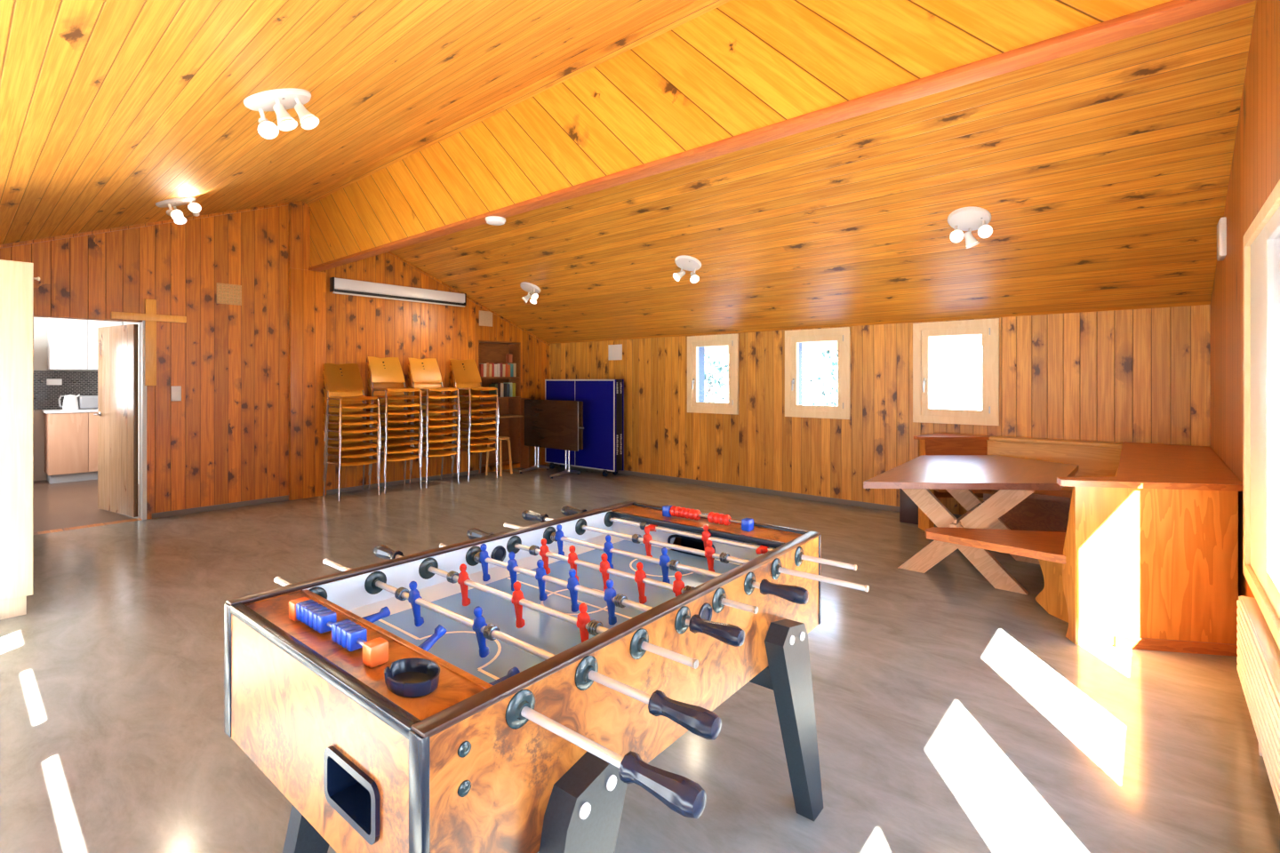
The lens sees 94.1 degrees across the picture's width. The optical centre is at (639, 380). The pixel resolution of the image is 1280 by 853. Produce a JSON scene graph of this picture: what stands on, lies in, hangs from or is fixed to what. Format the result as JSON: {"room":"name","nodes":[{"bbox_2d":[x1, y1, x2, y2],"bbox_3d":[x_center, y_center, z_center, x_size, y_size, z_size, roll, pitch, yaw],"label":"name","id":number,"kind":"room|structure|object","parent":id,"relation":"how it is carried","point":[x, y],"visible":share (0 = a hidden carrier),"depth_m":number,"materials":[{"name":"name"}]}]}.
{"room":"community hall","nodes":[
{"label":"community hall","id":0,"kind":"room"},
{"bbox_2d":[33,317,97,480],"bbox_3d":[-8.744,0.150,8.559,0.100,2.600,3.200,0,0,41],"label":"wall","id":1,"kind":"structure","parent":0,"point":[40,324],"depth_m":8.59,"materials":[{"name":"white paint"}]},
{"bbox_2d":[46,378,62,384],"bbox_3d":[-8.538,0.030,8.686,0.014,0.090,0.160,0,0,41],"label":"socket","id":2,"kind":"object","parent":1,"relation":"attached to","point":[49,381],"visible":1,"depth_m":8.68,"materials":[{"name":"white plastic"}]},
{"bbox_2d":[33,370,97,409],"bbox_3d":[-8.391,0.147,8.883,0.015,0.565,0.950,0,0,41],"label":"backsplash","id":3,"kind":"structure","parent":1,"relation":"attached to","point":[74,382],"depth_m":8.74,"materials":[{"name":"black tile"}]},
{"bbox_2d":[47,317,122,369],"bbox_3d":[-8.208,-0.560,8.824,0.350,0.820,0.780,0,0,41],"label":"upper cabinet","id":4,"kind":"object","parent":1,"relation":"attached to","point":[72,344],"visible":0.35,"depth_m":8.60,"materials":[{"name":"white"}]},
{"bbox_2d":[122,321,139,484],"bbox_3d":[-6.501,0.150,7.952,4.096,2.600,0.100,0,0,41],"label":"wall","id":5,"kind":"structure","parent":0,"point":[124,323],"depth_m":8.28,"materials":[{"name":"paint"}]},
{"bbox_2d":[0,200,549,535],"bbox_3d":[-4.223,-0.391,7.354,0.140,3.722,8.360,0,0,41],"label":"wall","id":6,"kind":"structure","parent":0,"point":[226,441],"depth_m":6.76,"materials":[{"name":"brown wood"}]},
{"bbox_2d":[93,324,138,517],"bbox_3d":[-5.681,0.425,6.434,0.890,2.020,0.103,0,0,30],"label":"door","id":7,"kind":"structure","parent":6,"relation":"in","point":[117,414],"depth_m":6.40,"materials":[{"name":"brown wood"}]},
{"bbox_2d":[139,320,146,519],"bbox_3d":[-5.492,0.417,5.874,0.162,2.065,0.960,0,0,41],"label":"door frame","id":8,"kind":"structure","parent":6,"relation":"attached to","point":[142,388],"depth_m":6.17,"materials":[{"name":"white paint"}]},
{"bbox_2d":[111,298,186,385],"bbox_3d":[-5.098,-0.390,6.199,0.036,0.900,0.612,0,0,41],"label":"wall cross","id":9,"kind":"object","parent":6,"relation":"attached to","point":[150,317],"visible":1,"depth_m":6.19,"materials":[{"name":"brown wood"}]},
{"bbox_2d":[171,386,181,400],"bbox_3d":[-4.962,0.146,6.375,0.013,0.160,0.086,0,0,41],"label":"light switch","id":10,"kind":"object","parent":6,"relation":"attached to","point":[176,391],"visible":1,"depth_m":6.37,"materials":[{"name":"white plastic"}]},
{"bbox_2d":[216,282,241,305],"bbox_3d":[-4.644,-0.970,6.741,0.019,0.230,0.240,0,0,41],"label":"air vent","id":11,"kind":"object","parent":6,"relation":"in","point":[229,294],"visible":1,"depth_m":6.73,"materials":[{"name":"beige wood"}]},
{"bbox_2d":[0,202,549,345],"bbox_3d":[-4.162,-1.369,7.302,0.020,1.555,7.960,0,0,41],"label":"trim","id":12,"kind":"structure","parent":6,"relation":"attached to","point":[12,244],"depth_m":6.54,"materials":[{"name":"brown wood"}]},
{"bbox_2d":[288,202,326,500],"bbox_3d":[-4.096,-0.340,7.348,0.060,3.580,0.415,0,0,41],"label":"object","id":13,"kind":"structure","parent":6,"relation":"attached to","point":[307,288],"depth_m":7.29,"materials":[{"name":"brown wood"}]},
{"bbox_2d":[152,470,479,519],"bbox_3d":[-3.799,1.423,7.728,0.016,0.055,3.980,0,0,41],"label":"baseboard","id":14,"kind":"structure","parent":6,"relation":"attached to","point":[161,515],"depth_m":7.06,"materials":[{"name":"grey"}]},
{"bbox_2d":[329,277,466,307],"bbox_3d":[-3.277,-1.199,8.268,0.105,0.202,1.924,0,0,41],"label":"projection screen","id":15,"kind":"object","parent":6,"relation":"attached to","point":[337,285],"visible":1,"depth_m":8.13,"materials":[{"name":"white metal"}]},
{"bbox_2d":[479,310,492,327],"bbox_3d":[-2.417,-0.963,9.343,0.010,0.235,0.250,0,0,41],"label":"notice","id":16,"kind":"object","parent":6,"relation":"attached to","point":[485,317],"visible":1,"depth_m":9.34,"materials":[{"name":"paper"}]},
{"bbox_2d":[308,0,1172,267],"bbox_3d":[-0.940,-1.775,4.705,8.293,0.790,0.065,0,0,41],"label":"beam","id":17,"kind":"structure","parent":6,"relation":"attached to","point":[738,67],"depth_m":3.59,"materials":[{"name":"brown wood"}]},
{"bbox_2d":[308,0,1256,271],"bbox_3d":[-0.930,-1.366,4.716,8.293,0.032,0.135,0,0,41],"label":"ceiling beam","id":18,"kind":"structure","parent":6,"relation":"attached to","point":[1174,12],"depth_m":2.87,"materials":[{"name":"brown wood"}]},
{"bbox_2d":[0,0,697,244],"bbox_3d":[-2.248,-1.478,3.012,8.793,1.688,4.042,0,0,41],"label":"ceiling","id":19,"kind":"structure","parent":0,"point":[111,110],"depth_m":3.19,"materials":[{"name":"brown wood"}]},
{"bbox_2d":[155,196,201,224],"bbox_3d":[-4.203,-1.552,5.424,0.314,0.262,0.326,0,0,41],"label":"ceiling spotlight","id":20,"kind":"object","parent":19,"relation":"attached to","point":[177,215],"visible":1,"depth_m":5.36,"materials":[{"name":"white metal"}]},
{"bbox_2d":[243,88,319,139],"bbox_3d":[-2.004,-1.488,3.307,0.351,0.277,0.325,0,0,41],"label":"ceiling spotlight","id":21,"kind":"object","parent":19,"relation":"attached to","point":[278,100],"visible":1,"depth_m":3.27,"materials":[{"name":"white metal"}]},
{"bbox_2d":[0,464,1279,852],"bbox_3d":[-2.873,1.510,6.196,13.569,0.120,8.360,0,0,41],"label":"floor","id":22,"kind":"structure","parent":0,"point":[955,713],"depth_m":2.64,"materials":[{"name":"grey laminate"}]},
{"bbox_2d":[0,259,39,619],"bbox_3d":[-4.357,0.362,3.376,0.550,2.175,1.319,0,0,41],"label":"tall cabinet","id":23,"kind":"object","parent":22,"relation":"on","point":[17,278],"visible":1,"depth_m":3.62,"materials":[{"name":"beige wood"}]},
{"bbox_2d":[41,408,97,483],"bbox_3d":[-8.144,0.940,8.733,0.565,1.020,0.845,0,0,41],"label":"cabinet","id":24,"kind":"object","parent":22,"relation":"on","point":[71,436],"depth_m":8.46,"materials":[{"name":"brown wood"}]},
{"bbox_2d":[57,394,79,410],"bbox_3d":[-8.193,0.318,8.563,0.170,0.225,0.191,0,0,3],"label":"kettle","id":25,"kind":"object","parent":24,"relation":"on","point":[70,402],"visible":0.95,"depth_m":8.52,"materials":[{"name":"white plastic"}]},
{"bbox_2d":[41,408,97,413],"bbox_3d":[-8.144,0.448,8.733,0.565,0.035,0.845,0,0,41],"label":"countertop","id":26,"kind":"structure","parent":24,"relation":"on","point":[79,410],"depth_m":8.49,"materials":[{"name":"white"}]},
{"bbox_2d":[78,395,97,408],"bbox_3d":[-8.070,0.324,8.792,0.180,0.193,0.310,0,0,41],"label":"toaster","id":27,"kind":"object","parent":24,"relation":"on","point":[84,402],"visible":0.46,"depth_m":8.69,"materials":[{"name":"grey"}]},
{"bbox_2d":[322,431,379,501],"bbox_3d":[-3.638,1.008,7.452,0.605,0.866,0.505,0,0,41],"label":"chair","id":28,"kind":"object","parent":22,"relation":"on","point":[354,461],"visible":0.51,"depth_m":7.38,"materials":[{"name":"orange wood"}]},
{"bbox_2d":[322,422,380,493],"bbox_3d":[-3.633,0.910,7.447,0.605,0.866,0.505,0,0,41],"label":"chair","id":29,"kind":"object","parent":28,"relation":"on","point":[356,453],"visible":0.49,"depth_m":7.39,"materials":[{"name":"orange wood"}]},
{"bbox_2d":[322,414,380,484],"bbox_3d":[-3.632,0.811,7.446,0.605,0.866,0.505,0,0,41],"label":"chair","id":30,"kind":"object","parent":29,"relation":"on","point":[362,444],"visible":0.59,"depth_m":7.40,"materials":[{"name":"orange wood"}]},
{"bbox_2d":[323,406,380,476],"bbox_3d":[-3.627,0.713,7.449,0.605,0.866,0.505,0,0,41],"label":"chair","id":31,"kind":"object","parent":30,"relation":"on","point":[361,436],"visible":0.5,"depth_m":7.42,"materials":[{"name":"orange wood"}]},
{"bbox_2d":[323,397,380,468],"bbox_3d":[-3.625,0.614,7.445,0.605,0.866,0.505,0,0,40],"label":"chair","id":32,"kind":"object","parent":31,"relation":"on","point":[356,429],"visible":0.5,"depth_m":7.40,"materials":[{"name":"orange wood"}]},
{"bbox_2d":[323,389,380,460],"bbox_3d":[-3.623,0.516,7.441,0.605,0.866,0.505,0,0,40],"label":"chair","id":33,"kind":"object","parent":32,"relation":"on","point":[359,421],"visible":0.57,"depth_m":7.41,"materials":[{"name":"orange wood"}]},
{"bbox_2d":[323,379,381,451],"bbox_3d":[-3.612,0.417,7.437,0.605,0.866,0.505,0,0,41],"label":"chair","id":34,"kind":"object","parent":33,"relation":"on","point":[362,413],"visible":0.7,"depth_m":7.41,"materials":[{"name":"orange wood"}]},
{"bbox_2d":[322,370,381,443],"bbox_3d":[-3.614,0.319,7.429,0.605,0.866,0.505,0,0,40],"label":"chair","id":35,"kind":"object","parent":34,"relation":"on","point":[339,393],"visible":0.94,"depth_m":7.41,"materials":[{"name":"orange wood"}]},
{"bbox_2d":[323,363,381,435],"bbox_3d":[-3.613,0.220,7.432,0.605,0.866,0.505,0,0,41],"label":"chair","id":36,"kind":"object","parent":35,"relation":"on","point":[347,376],"visible":0.99,"depth_m":7.52,"materials":[{"name":"orange wood"}]},
{"bbox_2d":[367,424,421,494],"bbox_3d":[-3.271,1.008,7.880,0.605,0.866,0.505,0,0,41],"label":"chair","id":37,"kind":"object","parent":22,"relation":"on","point":[398,457],"visible":0.42,"depth_m":7.82,"materials":[{"name":"orange wood"}]},
{"bbox_2d":[367,416,422,487],"bbox_3d":[-3.267,0.910,7.874,0.605,0.866,0.505,0,0,41],"label":"chair","id":38,"kind":"object","parent":37,"relation":"on","point":[402,449],"visible":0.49,"depth_m":7.82,"materials":[{"name":"orange wood"}]},
{"bbox_2d":[367,408,421,479],"bbox_3d":[-3.269,0.811,7.867,0.605,0.866,0.505,0,0,41],"label":"chair","id":39,"kind":"object","parent":38,"relation":"on","point":[404,442],"visible":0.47,"depth_m":7.82,"materials":[{"name":"orange wood"}]},
{"bbox_2d":[367,400,422,471],"bbox_3d":[-3.263,0.713,7.871,0.605,0.866,0.505,0,0,41],"label":"chair","id":40,"kind":"object","parent":39,"relation":"on","point":[401,434],"visible":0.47,"depth_m":7.85,"materials":[{"name":"orange wood"}]},
{"bbox_2d":[367,393,422,463],"bbox_3d":[-3.260,0.614,7.867,0.605,0.866,0.505,0,0,41],"label":"chair","id":41,"kind":"object","parent":40,"relation":"on","point":[400,427],"visible":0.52,"depth_m":7.85,"materials":[{"name":"orange wood"}]},
{"bbox_2d":[368,386,422,455],"bbox_3d":[-3.256,0.516,7.866,0.605,0.866,0.505,0,0,40],"label":"chair","id":42,"kind":"object","parent":41,"relation":"on","point":[399,420],"visible":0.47,"depth_m":7.85,"materials":[{"name":"orange wood"}]},
{"bbox_2d":[368,378,422,447],"bbox_3d":[-3.255,0.417,7.862,0.605,0.866,0.505,0,0,41],"label":"chair","id":43,"kind":"object","parent":42,"relation":"on","point":[403,412],"visible":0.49,"depth_m":7.85,"materials":[{"name":"orange wood"}]},
{"bbox_2d":[368,371,423,439],"bbox_3d":[-3.247,0.319,7.858,0.605,0.866,0.505,0,0,41],"label":"chair","id":44,"kind":"object","parent":43,"relation":"on","point":[375,393],"visible":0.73,"depth_m":7.85,"materials":[{"name":"orange wood"}]},
{"bbox_2d":[368,364,422,431],"bbox_3d":[-3.248,0.220,7.849,0.605,0.866,0.505,0,0,41],"label":"chair","id":45,"kind":"object","parent":44,"relation":"on","point":[379,385],"visible":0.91,"depth_m":7.84,"materials":[{"name":"orange wood"}]},
{"bbox_2d":[368,356,423,423],"bbox_3d":[-3.246,0.122,7.848,0.605,0.866,0.505,0,0,41],"label":"chair","id":46,"kind":"object","parent":45,"relation":"on","point":[388,369],"visible":0.97,"depth_m":7.94,"materials":[{"name":"orange wood"}]},
{"bbox_2d":[407,422,459,487],"bbox_3d":[-2.906,1.008,8.308,0.605,0.866,0.505,0,0,40],"label":"chair","id":47,"kind":"object","parent":22,"relation":"on","point":[436,452],"visible":0.44,"depth_m":8.26,"materials":[{"name":"orange wood"}]},
{"bbox_2d":[408,415,459,480],"bbox_3d":[-2.898,0.910,8.305,0.605,0.866,0.505,0,0,41],"label":"chair","id":48,"kind":"object","parent":47,"relation":"on","point":[441,445],"visible":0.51,"depth_m":8.26,"materials":[{"name":"orange wood"}]},
{"bbox_2d":[408,407,459,473],"bbox_3d":[-2.896,0.811,8.299,0.605,0.866,0.505,0,0,41],"label":"chair","id":49,"kind":"object","parent":48,"relation":"on","point":[438,438],"visible":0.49,"depth_m":8.26,"materials":[{"name":"orange wood"}]},
{"bbox_2d":[408,400,459,465],"bbox_3d":[-2.893,0.713,8.299,0.605,0.866,0.505,0,0,40],"label":"chair","id":50,"kind":"object","parent":49,"relation":"on","point":[439,431],"visible":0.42,"depth_m":8.26,"materials":[{"name":"orange wood"}]},
{"bbox_2d":[408,392,459,458],"bbox_3d":[-2.890,0.614,8.296,0.605,0.866,0.505,0,0,41],"label":"chair","id":51,"kind":"object","parent":50,"relation":"on","point":[440,424],"visible":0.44,"depth_m":8.26,"materials":[{"name":"orange wood"}]},
{"bbox_2d":[408,385,460,451],"bbox_3d":[-2.887,0.516,8.291,0.605,0.866,0.505,0,0,40],"label":"chair","id":52,"kind":"object","parent":51,"relation":"on","point":[441,417],"visible":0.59,"depth_m":8.25,"materials":[{"name":"orange wood"}]},
{"bbox_2d":[408,378,460,444],"bbox_3d":[-2.886,0.417,8.285,0.605,0.866,0.505,0,0,41],"label":"chair","id":53,"kind":"object","parent":52,"relation":"on","point":[442,410],"visible":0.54,"depth_m":8.27,"materials":[{"name":"orange wood"}]},
{"bbox_2d":[408,371,460,436],"bbox_3d":[-2.886,0.319,8.281,0.605,0.866,0.505,0,0,41],"label":"chair","id":54,"kind":"object","parent":53,"relation":"on","point":[441,403],"visible":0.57,"depth_m":8.27,"materials":[{"name":"orange wood"}]},
{"bbox_2d":[408,364,460,429],"bbox_3d":[-2.884,0.220,8.283,0.605,0.866,0.505,0,0,41],"label":"chair","id":55,"kind":"object","parent":54,"relation":"on","point":[425,385],"visible":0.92,"depth_m":8.28,"materials":[{"name":"orange wood"}]},
{"bbox_2d":[408,357,460,422],"bbox_3d":[-2.878,0.122,8.277,0.605,0.866,0.505,0,0,41],"label":"chair","id":56,"kind":"object","parent":55,"relation":"on","point":[427,370],"visible":0.95,"depth_m":8.38,"materials":[{"name":"orange wood"}]},
{"bbox_2d":[448,419,497,481],"bbox_3d":[-2.481,1.008,8.799,0.605,0.866,0.505,0,0,41],"label":"chair","id":57,"kind":"object","parent":22,"relation":"on","point":[481,449],"visible":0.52,"depth_m":8.74,"materials":[{"name":"orange wood"}]},
{"bbox_2d":[448,412,497,474],"bbox_3d":[-2.482,0.910,8.791,0.605,0.866,0.505,0,0,40],"label":"chair","id":58,"kind":"object","parent":57,"relation":"on","point":[476,442],"visible":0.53,"depth_m":8.76,"materials":[{"name":"orange wood"}]},
{"bbox_2d":[448,405,498,468],"bbox_3d":[-2.473,0.811,8.791,0.605,0.866,0.505,0,0,41],"label":"chair","id":59,"kind":"object","parent":58,"relation":"on","point":[476,436],"visible":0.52,"depth_m":8.76,"materials":[{"name":"orange wood"}]},
{"bbox_2d":[448,399,497,461],"bbox_3d":[-2.477,0.713,8.785,0.605,0.866,0.505,0,0,40],"label":"chair","id":60,"kind":"object","parent":59,"relation":"on","point":[478,428],"visible":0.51,"depth_m":8.75,"materials":[{"name":"orange wood"}]},
{"bbox_2d":[448,392,498,454],"bbox_3d":[-2.471,0.614,8.778,0.605,0.866,0.505,0,0,41],"label":"chair","id":61,"kind":"object","parent":60,"relation":"on","point":[480,421],"visible":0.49,"depth_m":8.76,"materials":[{"name":"orange wood"}]},
{"bbox_2d":[448,385,498,447],"bbox_3d":[-2.473,0.516,8.780,0.605,0.866,0.505,0,0,41],"label":"chair","id":62,"kind":"object","parent":61,"relation":"on","point":[479,414],"visible":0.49,"depth_m":8.77,"materials":[{"name":"orange wood"}]},
{"bbox_2d":[449,378,498,439],"bbox_3d":[-2.467,0.417,8.776,0.605,0.866,0.505,0,0,41],"label":"chair","id":63,"kind":"object","parent":62,"relation":"on","point":[480,408],"visible":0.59,"depth_m":8.76,"materials":[{"name":"orange wood"}]},
{"bbox_2d":[449,372,498,433],"bbox_3d":[-2.465,0.319,8.775,0.605,0.866,0.505,0,0,41],"label":"chair","id":64,"kind":"object","parent":63,"relation":"on","point":[464,392],"visible":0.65,"depth_m":8.76,"materials":[{"name":"orange wood"}]},
{"bbox_2d":[449,365,499,426],"bbox_3d":[-2.456,0.220,8.772,0.605,0.866,0.505,0,0,41],"label":"chair","id":65,"kind":"object","parent":64,"relation":"on","point":[461,385],"visible":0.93,"depth_m":8.77,"materials":[{"name":"orange wood"}]},
{"bbox_2d":[449,359,499,419],"bbox_3d":[-2.454,0.122,8.772,0.605,0.866,0.505,0,0,41],"label":"chair","id":66,"kind":"object","parent":65,"relation":"on","point":[464,371],"visible":0.98,"depth_m":8.87,"materials":[{"name":"orange wood"}]},
{"bbox_2d":[485,436,512,476],"bbox_3d":[-2.165,1.165,9.146,0.320,0.573,0.320,0,0,23],"label":"stool","id":67,"kind":"object","parent":22,"relation":"on","point":[500,438],"visible":0.85,"depth_m":9.07,"materials":[{"name":"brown wood"}]},
{"bbox_2d":[478,340,529,469],"bbox_3d":[-2.269,0.410,9.584,0.520,2.080,0.850,0,0,41],"label":"bookcase","id":68,"kind":"object","parent":22,"relation":"on","point":[511,410],"visible":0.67,"depth_m":9.85,"materials":[{"name":"brown wood"}]},
{"bbox_2d":[488,384,497,397],"bbox_3d":[-2.356,0.171,9.567,0.170,0.210,0.050,0,0,41],"label":"book","id":69,"kind":"object","parent":68,"relation":"on","point":[490,385],"visible":0.71,"depth_m":9.52,"materials":[{"name":"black paper"}]},
{"bbox_2d":[504,383,512,397],"bbox_3d":[-2.169,0.159,9.785,0.170,0.232,0.055,0,0,41],"label":"book","id":70,"kind":"object","parent":68,"relation":"on","point":[510,384],"visible":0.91,"depth_m":9.74,"materials":[{"name":"green paper"}]},
{"bbox_2d":[224,501,869,852],"bbox_3d":[-0.163,0.985,1.797,1.610,0.931,1.641,0,0,39],"label":"foosball table","id":71,"kind":"object","parent":22,"relation":"on","point":[571,652],"visible":0.98,"depth_m":1.36,"materials":[{"name":"laminate"}]},
{"bbox_2d":[326,621,366,646],"bbox_3d":[-0.668,0.540,1.302,0.360,0.010,0.010,0,0,39],"label":"counter","id":72,"kind":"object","parent":71,"relation":"on","point":[359,641],"depth_m":1.23,"materials":[{"name":"blue plastic"}]},
{"bbox_2d":[323,745,379,845],"bbox_3d":[-0.505,0.740,1.086,0.195,0.104,0.053,0,0,39],"label":"ball return","id":73,"kind":"object","parent":71,"relation":"on","point":[351,788],"depth_m":1.08,"materials":[{"name":"black plastic"}]},
{"bbox_2d":[247,592,484,720],"bbox_3d":[-0.627,0.575,1.281,0.829,0.018,0.143,0,0,39],"label":"shelf","id":74,"kind":"object","parent":71,"relation":"attached to","point":[455,685],"depth_m":1.22,"materials":[{"name":"laminate"}]},
{"bbox_2d":[384,657,439,698],"bbox_3d":[-0.421,0.551,1.103,0.120,0.029,0.088,0,0,39],"label":"ashtray","id":75,"kind":"object","parent":71,"relation":"on","point":[411,677],"visible":1,"depth_m":1.11,"materials":[{"name":"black plastic"}]},
{"bbox_2d":[615,506,801,543],"bbox_3d":[0.243,0.575,2.359,0.829,0.018,0.143,0,0,39],"label":"shelf","id":76,"kind":"object","parent":71,"relation":"attached to","point":[732,532],"depth_m":2.30,"materials":[{"name":"laminate"}]},
{"bbox_2d":[698,513,741,523],"bbox_3d":[0.260,0.540,2.356,0.370,0.010,0.010,0,0,39],"label":"counter","id":77,"kind":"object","parent":71,"relation":"on","point":[700,516],"depth_m":2.28,"materials":[{"name":"red plastic"}]},
{"bbox_2d":[519,399,583,479],"bbox_3d":[-1.371,0.880,9.189,1.330,1.140,0.575,0,0,41],"label":"folding table","id":78,"kind":"object","parent":22,"relation":"on","point":[551,424],"visible":1,"depth_m":9.16,"materials":[{"name":"brown wood"}]},
{"bbox_2d":[544,379,623,477],"bbox_3d":[-0.903,0.720,9.407,1.576,1.460,0.310,0,0,41],"label":"table","id":79,"kind":"object","parent":22,"relation":"on","point":[603,400],"visible":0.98,"depth_m":9.06,"materials":[{"name":"blue paint"}]},
{"bbox_2d":[899,488,918,524],"bbox_3d":[2.822,1.271,6.144,0.190,0.358,0.330,0,0,41],"label":"crate","id":80,"kind":"object","parent":22,"relation":"on","point":[908,510],"visible":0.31,"depth_m":6.03,"materials":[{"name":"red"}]},
{"bbox_2d":[863,455,1078,594],"bbox_3d":[2.619,1.075,4.644,1.165,0.750,2.260,0,0,41],"label":"dining table","id":81,"kind":"object","parent":22,"relation":"on","point":[1016,479],"visible":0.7,"depth_m":4.38,"materials":[{"name":"brown wood"}]},
{"bbox_2d":[913,432,1243,656],"bbox_3d":[2.972,0.999,4.544,2.154,0.902,2.813,0,0,41],"label":"bench","id":82,"kind":"object","parent":22,"relation":"on","point":[1138,548],"visible":0.92,"depth_m":3.24,"materials":[{"name":"brown wood"}]},
{"bbox_2d":[1056,441,1243,491],"bbox_3d":[3.490,0.565,4.092,0.778,0.034,2.803,0,0,41],"label":"shelf","id":83,"kind":"object","parent":82,"relation":"attached to","point":[1142,467],"depth_m":3.54,"materials":[{"name":"orange wood"}]},
{"bbox_2d":[301,0,1255,354],"bbox_3d":[0.556,-1.353,6.278,8.793,1.939,4.568,0,0,41],"label":"ceiling","id":84,"kind":"structure","parent":0,"point":[1101,173],"depth_m":4.83,"materials":[{"name":"brown wood"}]},
{"bbox_2d":[485,216,505,225],"bbox_3d":[-1.210,-1.327,4.992,0.170,0.046,0.170,0,0,41],"label":"smoke detector","id":85,"kind":"object","parent":84,"relation":"attached to","point":[494,220],"visible":1,"depth_m":4.94,"materials":[{"name":"white plastic"}]},
{"bbox_2d":[520,282,541,303],"bbox_3d":[-1.496,-1.177,8.119,0.287,0.278,0.306,0,0,8],"label":"ceiling spotlight","id":86,"kind":"object","parent":84,"relation":"attached to","point":[533,290],"visible":1,"depth_m":8.08,"materials":[{"name":"white metal"}]},
{"bbox_2d":[672,255,701,283],"bbox_3d":[0.517,-1.178,6.406,0.278,0.277,0.287,0,0,-23],"label":"ceiling spotlight","id":87,"kind":"object","parent":84,"relation":"attached to","point":[684,262],"visible":1,"depth_m":6.38,"materials":[{"name":"white metal"}]},
{"bbox_2d":[947,206,992,248],"bbox_3d":[2.575,-1.177,4.640,0.323,0.282,0.283,0,0,41],"label":"ceiling spotlight","id":88,"kind":"object","parent":84,"relation":"attached to","point":[970,219],"visible":1,"depth_m":4.63,"materials":[{"name":"white metal"}]},
{"bbox_2d":[549,304,1210,515],"bbox_3d":[1.611,0.364,7.631,8.633,2.212,0.060,0,0,41],"label":"wall","id":89,"kind":"structure","parent":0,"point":[1143,375],"depth_m":6.65,"materials":[{"name":"brown wood"}]},
{"bbox_2d":[608,344,622,359],"bbox_3d":[-0.388,-0.430,9.305,0.290,0.240,0.004,0,0,41],"label":"notice","id":90,"kind":"object","parent":89,"relation":"attached to","point":[614,351],"visible":1,"depth_m":9.30,"materials":[{"name":"white paper"}]},
{"bbox_2d":[687,333,738,415],"bbox_3d":[0.986,-0.077,8.122,0.823,1.065,0.101,0,0,41],"label":"window","id":91,"kind":"structure","parent":89,"relation":"attached to","point":[693,342],"depth_m":8.11,"materials":[{"name":"brown wood"}]},
{"bbox_2d":[698,342,801,405],"bbox_3d":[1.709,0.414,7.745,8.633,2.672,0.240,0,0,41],"label":"windows","id":92,"kind":"structure","parent":89,"relation":"in","point":[701,349],"depth_m":8.49,"materials":[{"name":"white"}]},
{"bbox_2d":[548,463,961,519],"bbox_3d":[1.563,1.420,7.621,8.293,0.060,0.018,0,0,41],"label":"baseboard","id":93,"kind":"structure","parent":89,"relation":"attached to","point":[892,508],"depth_m":7.54,"materials":[{"name":"grey"}]},
{"bbox_2d":[784,327,850,419],"bbox_3d":[2.122,-0.077,7.147,0.816,1.065,0.101,0,0,41],"label":"window","id":94,"kind":"structure","parent":89,"relation":"attached to","point":[842,336],"depth_m":7.13,"materials":[{"name":"brown wood"}]},
{"bbox_2d":[912,318,999,425],"bbox_3d":[3.258,-0.077,6.172,0.801,1.065,0.101,0,0,41],"label":"window","id":95,"kind":"structure","parent":89,"relation":"attached to","point":[988,328],"depth_m":6.13,"materials":[{"name":"brown wood"}]},
{"bbox_2d":[1210,0,1279,598],"bbox_3d":[2.136,-0.391,1.830,0.120,3.722,8.260,0,0,41],"label":"wall","id":96,"kind":"structure","parent":0,"point":[1255,166],"depth_m":3.26,"materials":[{"name":"brown wood"}]},
{"bbox_2d":[1216,216,1226,261],"bbox_3d":[3.849,-0.930,3.944,0.034,0.250,0.220,0,0,41],"label":"wall box","id":97,"kind":"object","parent":96,"relation":"attached to","point":[1221,227],"visible":1,"depth_m":3.86,"materials":[{"name":"white plastic"}]},
{"bbox_2d":[1236,596,1279,814],"bbox_3d":[1.776,1.221,1.559,0.068,0.458,3.080,0,0,41],"label":"radiator","id":98,"kind":"object","parent":96,"relation":"attached to","point":[1258,659],"visible":1,"depth_m":2.19,"materials":[{"name":"white metal"}]},
{"bbox_2d":[1240,596,1279,690],"bbox_3d":[1.778,1.001,1.558,0.047,0.018,3.080,0,0,41],"label":"grille","id":99,"kind":"object","parent":98,"relation":"attached to","point":[1268,652],"depth_m":2.27,"materials":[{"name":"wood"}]},
{"bbox_2d":[1243,179,1279,650],"bbox_3d":[1.572,0.125,1.273,0.030,1.690,4.500,0,0,41],"label":"window frame","id":100,"kind":"structure","parent":96,"relation":"attached to","point":[1272,204],"depth_m":2.93,"materials":[{"name":"brown wood"}]},
{"bbox_2d":[1250,206,1279,619],"bbox_3d":[2.569,0.125,2.355,0.093,1.590,1.440,0,0,41],"label":"window","id":101,"kind":"structure","parent":96,"relation":"in","point":[1265,250],"depth_m":2.52,"materials":[{"name":"glass"}]},
{"label":"outside","id":102,"kind":"structure","parent":0,"visible":0},
{"bbox_2d":[704,400,982,410],"bbox_3d":[1.091,1.875,8.948,70.000,0.150,75.000,0,0,41],"label":"ground","id":103,"kind":"structure","parent":102,"point":[716,401],"depth_m":40.38,"materials":[{"name":"white"}]},
{"bbox_2d":[704,353,728,402],"bbox_3d":[1.462,0.273,12.062,1.738,3.061,1.559,0,0,-8],"label":"tree","id":104,"kind":"object","parent":103,"relation":"on","point":[709,379],"visible":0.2,"depth_m":11.90,"materials":[{"name":"grey plant"}]},
{"bbox_2d":[808,350,837,406],"bbox_3d":[3.569,0.269,10.254,1.483,3.071,1.769,0,0,41],"label":"tree","id":105,"kind":"object","parent":103,"relation":"on","point":[834,379],"visible":0.1,"depth_m":10.09,"materials":[{"name":"grey plant"}]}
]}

